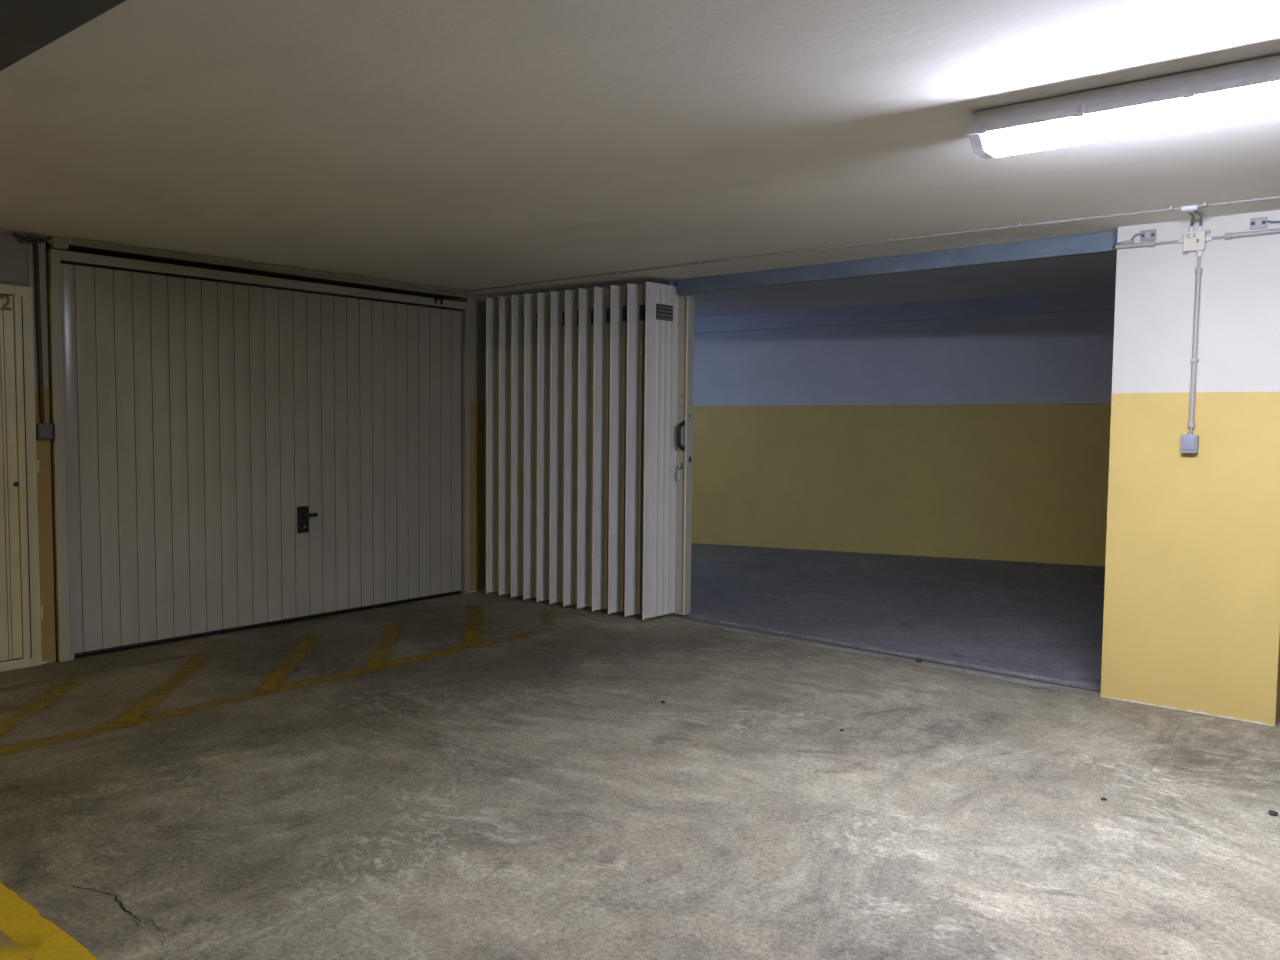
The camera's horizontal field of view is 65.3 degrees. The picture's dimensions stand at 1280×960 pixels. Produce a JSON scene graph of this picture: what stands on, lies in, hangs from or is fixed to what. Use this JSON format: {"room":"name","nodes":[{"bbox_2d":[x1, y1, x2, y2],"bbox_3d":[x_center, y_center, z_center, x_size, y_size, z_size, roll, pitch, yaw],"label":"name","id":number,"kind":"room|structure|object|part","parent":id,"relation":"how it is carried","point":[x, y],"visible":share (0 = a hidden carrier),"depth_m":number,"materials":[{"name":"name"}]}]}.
{"room":"parking garage","nodes":[
{"label":"parking garage","id":0,"kind":"room"},
{"bbox_2d":[45,247,448,309],"bbox_3d":[-3.140,-0.224,6.731,0.100,2.600,4.800,3,4,39],"label":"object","id":1,"kind":"structure","parent":0,"point":[45,247],"depth_m":6.96,"materials":[{"name":"grey metal"}]},
{"bbox_2d":[0,230,498,663],"bbox_3d":[-5.592,0.020,2.999,0.220,2.500,13.900,3,4,39],"label":"wall","id":2,"kind":"structure","parent":0,"point":[477,303],"depth_m":6.52,"materials":[{"name":"paint"}]},
{"bbox_2d":[0,233,42,671],"bbox_3d":[-3.695,-0.134,5.186,0.100,2.390,1.015,3,4,39],"label":"door","id":3,"kind":"structure","parent":2,"relation":"in","point":[21,612],"depth_m":5.48,"materials":[{"name":"beige paint"}]},
{"bbox_3d":[-3.697,-1.183,5.131,0.072,0.290,0.988,3,4,39],"label":"transom panel","id":4,"kind":"part","parent":3,"relation":"part of","materials":[{"name":"paint"}]},
{"bbox_2d":[34,246,44,423],"bbox_3d":[-3.337,-0.801,5.548,0.022,0.984,0.035,3,4,39],"label":"conduit","id":5,"kind":"object","parent":2,"relation":"attached to","point":[36,252],"visible":1,"depth_m":5.54,"materials":[{"name":"grey plastic"}]},
{"bbox_2d":[36,424,52,438],"bbox_3d":[-3.324,-0.271,5.579,0.054,0.088,0.074,3,4,39],"label":"light switch","id":6,"kind":"object","parent":2,"relation":"attached to","point":[43,431],"visible":1,"depth_m":5.56,"materials":[{"name":"grey plastic"}]},
{"bbox_2d":[47,236,68,249],"bbox_3d":[-3.266,-1.328,5.594,0.053,0.064,0.106,3,4,39],"label":"junction box","id":7,"kind":"object","parent":2,"relation":"attached to","point":[60,243],"visible":1,"depth_m":5.58,"materials":[{"name":"beige plastic"}]},
{"bbox_2d":[13,232,44,243],"bbox_3d":[-3.346,-1.324,5.482,0.033,0.053,0.174,3,4,39],"label":"cable","id":8,"kind":"object","parent":7,"relation":"attached to","point":[14,233],"visible":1,"depth_m":5.46,"materials":[{"name":"black plastic"}]},
{"bbox_2d":[19,236,49,243],"bbox_3d":[-3.320,-1.311,5.476,0.028,0.053,0.155,3,4,36],"label":"cable","id":9,"kind":"object","parent":7,"relation":"attached to","point":[23,239],"visible":1,"depth_m":5.46,"materials":[{"name":"black plastic"}]},
{"bbox_3d":[-3.240,-1.328,5.588,0.006,0.059,0.078,3,4,39],"label":"lid","id":10,"kind":"part","parent":7,"relation":"part of","materials":[{"name":"beige plastic"}]},
{"bbox_2d":[46,249,469,661],"bbox_3d":[-2.348,-0.193,6.831,0.110,2.340,3.071,3,4,39],"label":"garage door","id":11,"kind":"structure","parent":2,"relation":"in","point":[225,457],"depth_m":6.52,"materials":[{"name":"white paint"}]},
{"bbox_3d":[-3.298,-0.128,5.676,0.085,2.328,0.076,3,4,39],"label":"frame post","id":12,"kind":"part","parent":11,"relation":"part of","materials":[{"name":"white metal"}]},
{"bbox_3d":[-2.344,-1.321,6.776,0.085,0.056,2.976,3,4,39],"label":"head rail","id":13,"kind":"part","parent":11,"relation":"part of","materials":[{"name":"white metal"}]},
{"bbox_3d":[-2.320,0.272,6.878,0.012,0.183,0.083,3,4,39],"label":"handle plate","id":14,"kind":"part","parent":11,"relation":"part of","materials":[{"name":"black plastic"}]},
{"bbox_3d":[-2.278,0.240,6.893,0.040,0.026,0.102,3,4,39],"label":"lever","id":15,"kind":"part","parent":11,"relation":"part of","materials":[{"name":"black plastic"}]},
{"bbox_3d":[-1.407,-0.247,8.016,0.085,2.328,0.044,3,4,39],"label":"frame post","id":16,"kind":"part","parent":11,"relation":"part of","materials":[{"name":"white metal"}]},
{"bbox_2d":[0,543,1279,959],"bbox_3d":[1.939,1.456,1.106,17.200,0.200,20.300,3,4,39],"label":"floor","id":17,"kind":"structure","parent":0,"point":[538,796],"depth_m":3.82,"materials":[{"name":"concrete"}]},
{"bbox_2d":[0,944,40,959],"bbox_3d":[-1.625,1.259,2.148,0.882,0.001,0.960,3,4,39],"label":"floor marking","id":18,"kind":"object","parent":17,"relation":"on","point":[7,952],"depth_m":2.61,"materials":[{"name":"yellow paint"}]},
{"bbox_2d":[0,679,77,734],"bbox_3d":[-2.899,1.099,4.673,1.195,0.001,1.114,3,4,39],"label":"floor marking","id":19,"kind":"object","parent":17,"relation":"on","point":[64,687],"depth_m":4.84,"materials":[{"name":"yellow paint"}]},
{"bbox_2d":[0,880,98,959],"bbox_3d":[-1.644,1.226,2.705,4.000,0.001,0.118,3,4,39],"label":"floor marking","id":20,"kind":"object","parent":17,"relation":"on","point":[20,921],"depth_m":2.71,"materials":[{"name":"yellow paint"}]},
{"bbox_2d":[73,886,139,925],"bbox_3d":[-1.522,1.217,2.877,0.396,0.001,0.062,3,4,39],"label":"crack","id":21,"kind":"object","parent":17,"relation":"on","point":[115,898],"depth_m":2.88,"materials":[{"name":"black concrete"}]},
{"bbox_2d":[115,657,204,723],"bbox_3d":[-2.459,1.071,5.217,1.195,0.001,1.114,3,4,39],"label":"floor marking","id":22,"kind":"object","parent":17,"relation":"on","point":[134,713],"depth_m":4.97,"materials":[{"name":"yellow paint"}]},
{"bbox_2d":[0,631,533,753],"bbox_3d":[-2.214,1.103,4.725,0.165,0.001,5.340,3,4,39],"label":"floor marking","id":23,"kind":"object","parent":17,"relation":"on","point":[175,712],"depth_m":4.98,"materials":[{"name":"yellow paint"}]},
{"bbox_2d":[257,637,314,691],"bbox_3d":[-2.013,1.043,5.769,1.196,0.001,1.133,3,4,39],"label":"floor marking","id":24,"kind":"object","parent":17,"relation":"on","point":[271,683],"depth_m":5.54,"materials":[{"name":"yellow paint"}]},
{"bbox_2d":[365,621,401,667],"bbox_3d":[-1.593,1.017,6.290,1.197,0.001,1.152,3,4,39],"label":"floor marking","id":25,"kind":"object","parent":17,"relation":"on","point":[375,659],"depth_m":6.04,"materials":[{"name":"yellow paint"}]},
{"bbox_2d":[463,607,480,645],"bbox_3d":[-1.144,0.989,6.846,1.195,0.001,1.124,3,4,39],"label":"floor marking","id":26,"kind":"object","parent":17,"relation":"on","point":[471,636],"depth_m":6.61,"materials":[{"name":"yellow paint"}]},
{"bbox_2d":[677,620,1064,690],"bbox_3d":[1.233,1.049,6.187,3.100,0.001,0.295,3,4,39],"label":"strip","id":27,"kind":"object","parent":17,"relation":"on","point":[824,646],"visible":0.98,"depth_m":6.03,"materials":[{"name":"grey metal"}]},
{"bbox_2d":[663,614,1100,693],"bbox_3d":[0.672,1.007,6.781,4.688,0.028,0.075,4,4,42],"label":"rail","id":28,"kind":"object","parent":17,"relation":"on","point":[730,626],"visible":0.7,"depth_m":6.01,"materials":[{"name":"metal"}]},
{"bbox_2d":[692,616,1088,685],"bbox_3d":[1.335,1.043,6.314,3.100,0.001,0.265,3,4,39],"label":"strip","id":29,"kind":"object","parent":17,"relation":"on","point":[703,618],"visible":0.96,"depth_m":6.04,"materials":[{"name":"grey metal"}]},
{"bbox_2d":[1268,810,1278,815],"bbox_3d":[2.292,1.205,3.612,0.032,0.015,0.028,3,4,39],"label":"pebble","id":30,"kind":"object","parent":17,"relation":"on","point":[1272,812],"visible":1,"depth_m":3.60,"materials":[{"name":"grey stone"}]},
{"bbox_2d":[0,0,1279,297],"bbox_3d":[0.430,-1.033,-1.982,15.900,0.300,13.800,3,4,39],"label":"ceiling","id":31,"kind":"structure","parent":0,"point":[468,145],"depth_m":3.47,"materials":[{"name":"paint"}]},
{"bbox_2d":[0,0,125,70],"bbox_3d":[1.657,-0.866,-0.525,15.400,0.220,0.495,3,4,39],"label":"beam","id":32,"kind":"structure","parent":31,"relation":"attached to","point":[26,26],"depth_m":2.03,"materials":[{"name":"paint"}]},
{"bbox_2d":[75,238,468,291],"bbox_3d":[-2.247,-1.402,6.651,0.028,0.022,2.792,3,4,41],"label":"conduit","id":33,"kind":"object","parent":31,"relation":"attached to","point":[165,251],"visible":1,"depth_m":6.41,"materials":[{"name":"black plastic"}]},
{"bbox_2d":[564,231,1117,294],"bbox_3d":[0.697,-1.336,6.685,4.741,0.099,0.085,4,4,41],"label":"header beam","id":34,"kind":"structure","parent":31,"relation":"attached to","point":[1103,242],"depth_m":5.87,"materials":[{"name":"blue paint"}]},
{"bbox_2d":[486,281,693,619],"bbox_3d":[-0.470,-0.234,7.583,1.845,2.346,0.421,3,4,39],"label":"door","id":35,"kind":"structure","parent":34,"relation":"attached to","point":[589,393],"depth_m":7.31,"materials":[{"name":"white metal"}]},
{"bbox_3d":[-1.072,-0.270,8.028,0.338,2.336,0.017,-2,4,-38],"label":"panel","id":36,"kind":"part","parent":35,"relation":"part of","materials":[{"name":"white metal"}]},
{"bbox_3d":[-0.957,-0.264,7.936,0.338,2.336,0.017,-2,4,-38],"label":"panel","id":37,"kind":"part","parent":35,"relation":"part of","materials":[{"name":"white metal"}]},
{"bbox_3d":[-0.851,-0.258,7.850,0.338,2.336,0.017,-2,4,-38],"label":"panel","id":38,"kind":"part","parent":35,"relation":"part of","materials":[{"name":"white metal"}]},
{"bbox_3d":[-0.741,-0.252,7.762,0.338,2.336,0.017,-2,4,-38],"label":"panel","id":39,"kind":"part","parent":35,"relation":"part of","materials":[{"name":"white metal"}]},
{"bbox_3d":[-0.630,-0.245,7.673,0.338,2.336,0.017,-2,4,-38],"label":"panel","id":40,"kind":"part","parent":35,"relation":"part of","materials":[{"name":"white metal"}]},
{"bbox_3d":[-0.525,-0.239,7.589,0.338,2.336,0.017,-2,4,-38],"label":"panel","id":41,"kind":"part","parent":35,"relation":"part of","materials":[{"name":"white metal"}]},
{"bbox_3d":[-0.412,-0.233,7.498,0.338,2.336,0.017,-2,4,-38],"label":"panel","id":42,"kind":"part","parent":35,"relation":"part of","materials":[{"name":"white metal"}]},
{"bbox_3d":[-0.305,-0.227,7.411,0.338,2.336,0.017,-2,4,-38],"label":"panel","id":43,"kind":"part","parent":35,"relation":"part of","materials":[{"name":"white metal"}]},
{"bbox_2d":[591,309,593,323],"bbox_3d":[-0.289,-1.197,7.354,0.173,0.108,0.013,-2,4,-38],"label":"vent","id":44,"kind":"object","parent":35,"relation":"attached to","point":[592,310],"depth_m":7.30,"materials":[{"name":"metal"}]},
{"bbox_3d":[-0.191,-0.221,7.319,0.338,2.336,0.017,-2,4,-38],"label":"panel","id":45,"kind":"part","parent":35,"relation":"part of","materials":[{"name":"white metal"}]},
{"bbox_2d":[606,308,609,322],"bbox_3d":[-0.174,-1.191,7.262,0.173,0.108,0.013,-2,4,-38],"label":"vent","id":46,"kind":"object","parent":35,"relation":"attached to","point":[607,309],"depth_m":7.21,"materials":[{"name":"metal"}]},
{"bbox_3d":[-0.070,-0.214,7.222,0.338,2.336,0.017,-2,4,-38],"label":"panel","id":47,"kind":"part","parent":35,"relation":"part of","materials":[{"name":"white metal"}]},
{"bbox_2d":[622,306,626,321],"bbox_3d":[-0.054,-1.184,7.165,0.173,0.108,0.013,-2,4,-38],"label":"vent","id":48,"kind":"object","parent":35,"relation":"attached to","point":[624,308],"depth_m":7.11,"materials":[{"name":"metal"}]},
{"bbox_3d":[0.051,-0.207,7.125,0.338,2.336,0.017,-2,4,-38],"label":"panel","id":49,"kind":"part","parent":35,"relation":"part of","materials":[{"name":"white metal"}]},
{"bbox_2d":[639,305,644,320],"bbox_3d":[0.067,-1.177,7.068,0.173,0.108,0.013,-2,4,-38],"label":"vent","id":50,"kind":"object","parent":35,"relation":"attached to","point":[641,307],"depth_m":7.02,"materials":[{"name":"metal"}]},
{"bbox_3d":[0.156,-0.201,7.043,0.017,2.336,0.333,3,4,41],"label":"panel","id":51,"kind":"part","parent":35,"relation":"part of","materials":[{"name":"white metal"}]},
{"bbox_2d":[656,304,672,320],"bbox_3d":[0.172,-1.171,6.987,0.013,0.108,0.170,3,4,41],"label":"vent","id":52,"kind":"object","parent":35,"relation":"attached to","point":[664,312],"depth_m":6.98,"materials":[{"name":"metal"}]},
{"bbox_2d":[676,464,680,480],"bbox_3d":[0.276,-0.051,7.126,0.034,0.123,0.029,3,4,39],"label":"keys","id":53,"kind":"object","parent":35,"relation":"hanging from","point":[678,465],"visible":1,"depth_m":7.11,"materials":[{"name":"silver metal"}]},
{"bbox_3d":[0.291,-0.314,7.096,0.071,0.218,0.031,-2,4,-41],"label":"pull handle","id":54,"kind":"part","parent":35,"relation":"part of","materials":[{"name":"black plastic"}]},
{"bbox_3d":[0.320,-0.166,7.170,0.088,2.275,0.078,3,4,39],"label":"lead post","id":55,"kind":"part","parent":35,"relation":"part of","materials":[{"name":"beige metal"}]},
{"bbox_2d":[463,195,1279,292],"bbox_3d":[1.088,-1.311,5.666,6.481,0.024,0.118,3,4,40],"label":"conduit","id":56,"kind":"object","parent":31,"relation":"attached to","point":[1190,208],"visible":1,"depth_m":5.22,"materials":[{"name":"plastic"}]},
{"bbox_2d":[966,55,1279,156],"bbox_3d":[1.595,-1.091,2.862,1.270,0.126,0.216,3,4,39],"label":"light","id":57,"kind":"object","parent":31,"relation":"attached to","point":[1250,88],"visible":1,"depth_m":2.90,"materials":[{"name":"grey plastic"}]},
{"bbox_2d":[497,252,1116,316],"bbox_3d":[2.680,-1.871,8.977,8.200,0.656,6.289,3,4,39],"label":"ceiling","id":58,"kind":"structure","parent":0,"point":[1090,272],"depth_m":8.68,"materials":[{"name":"paint"}]},
{"bbox_2d":[691,309,1114,565],"bbox_3d":[3.714,-0.674,10.406,8.382,3.200,0.250,2,4,21],"label":"wall","id":59,"kind":"structure","parent":0,"point":[984,438],"depth_m":10.61,"materials":[{"name":"paint"}]},
{"bbox_2d":[694,290,1114,333],"bbox_3d":[3.655,-1.766,10.165,8.382,0.456,0.130,2,4,21],"label":"beam","id":60,"kind":"structure","parent":59,"relation":"attached to","point":[1095,300],"depth_m":10.43,"materials":[{"name":"paint"}]},
{"bbox_2d":[1100,210,1279,725],"bbox_3d":[2.799,-0.026,4.993,0.770,2.520,0.340,3,4,39],"label":"wall pillar","id":61,"kind":"structure","parent":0,"point":[1191,615],"depth_m":4.86,"materials":[{"name":"paint"}]},
{"bbox_2d":[1116,240,1177,248],"bbox_3d":[2.503,-1.164,4.932,0.282,0.030,0.030,3,4,39],"label":"conduit","id":62,"kind":"object","parent":61,"relation":"attached to","point":[1152,243],"visible":1,"depth_m":4.93,"materials":[{"name":"grey plastic"}]},
{"bbox_2d":[1140,229,1155,241],"bbox_3d":[2.511,-1.209,4.937,0.071,0.052,0.016,3,4,39],"label":"plate","id":63,"kind":"object","parent":62,"relation":"attached to","point":[1146,235],"visible":1,"depth_m":4.93,"materials":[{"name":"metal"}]},
{"bbox_2d":[1112,233,1140,247],"bbox_3d":[2.426,-1.200,5.003,0.048,0.057,0.147,-2,4,-34],"label":"cable","id":64,"kind":"object","parent":63,"relation":"attached to","point":[1135,235],"visible":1,"depth_m":4.97,"materials":[{"name":"grey plastic"}]},
{"bbox_2d":[1121,239,1133,243],"bbox_3d":[2.436,-1.187,4.987,0.055,0.021,0.018,3,4,39],"label":"stub","id":65,"kind":"object","parent":64,"relation":"attached to","point":[1126,241],"visible":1,"depth_m":4.98,"materials":[{"name":"grey plastic"}]},
{"bbox_2d":[1181,432,1198,452],"bbox_3d":[2.664,-0.181,4.840,0.070,0.102,0.056,3,4,39],"label":"light switch","id":66,"kind":"object","parent":61,"relation":"attached to","point":[1189,442],"visible":1,"depth_m":4.82,"materials":[{"name":"grey plastic"}]},
{"bbox_2d":[1178,226,1211,256],"bbox_3d":[2.666,-1.146,4.799,0.144,0.144,0.041,3,4,39],"label":"junction box","id":67,"kind":"object","parent":61,"relation":"attached to","point":[1193,240],"visible":1,"depth_m":4.78,"materials":[{"name":"grey plastic"}]},
{"bbox_2d":[1188,211,1194,226],"bbox_3d":[2.589,-1.225,4.687,0.023,0.036,0.287,3,4,31],"label":"cable","id":68,"kind":"object","parent":67,"relation":"attached to","point":[1190,213],"visible":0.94,"depth_m":4.71,"materials":[{"name":"grey plastic"}]},
{"bbox_3d":[2.657,-1.145,4.787,0.092,0.092,0.010,3,4,39],"label":"lid","id":69,"kind":"part","parent":67,"relation":"part of","materials":[{"name":"beige plastic"}]},
{"bbox_2d":[1194,210,1202,225],"bbox_3d":[2.614,-1.223,4.667,0.028,0.036,0.286,3,4,34],"label":"cable","id":70,"kind":"object","parent":67,"relation":"attached to","point":[1195,211],"visible":0.98,"depth_m":4.65,"materials":[{"name":"grey plastic"}]},
{"bbox_2d":[1188,256,1202,431],"bbox_3d":[2.679,-0.653,4.819,0.034,0.846,0.033,3,4,39],"label":"conduit","id":71,"kind":"object","parent":61,"relation":"attached to","point":[1198,271],"visible":1,"depth_m":4.81,"materials":[{"name":"grey plastic"}]},
{"bbox_2d":[1212,228,1279,239],"bbox_3d":[2.856,-1.146,4.648,0.345,0.030,0.030,3,4,39],"label":"conduit","id":72,"kind":"object","parent":61,"relation":"attached to","point":[1226,236],"visible":1,"depth_m":4.65,"materials":[{"name":"grey plastic"}]},
{"bbox_2d":[1250,217,1267,229],"bbox_3d":[2.876,-1.194,4.643,0.070,0.051,0.016,3,4,39],"label":"plate","id":73,"kind":"object","parent":72,"relation":"attached to","point":[1255,223],"visible":1,"depth_m":4.64,"materials":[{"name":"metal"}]}
]}

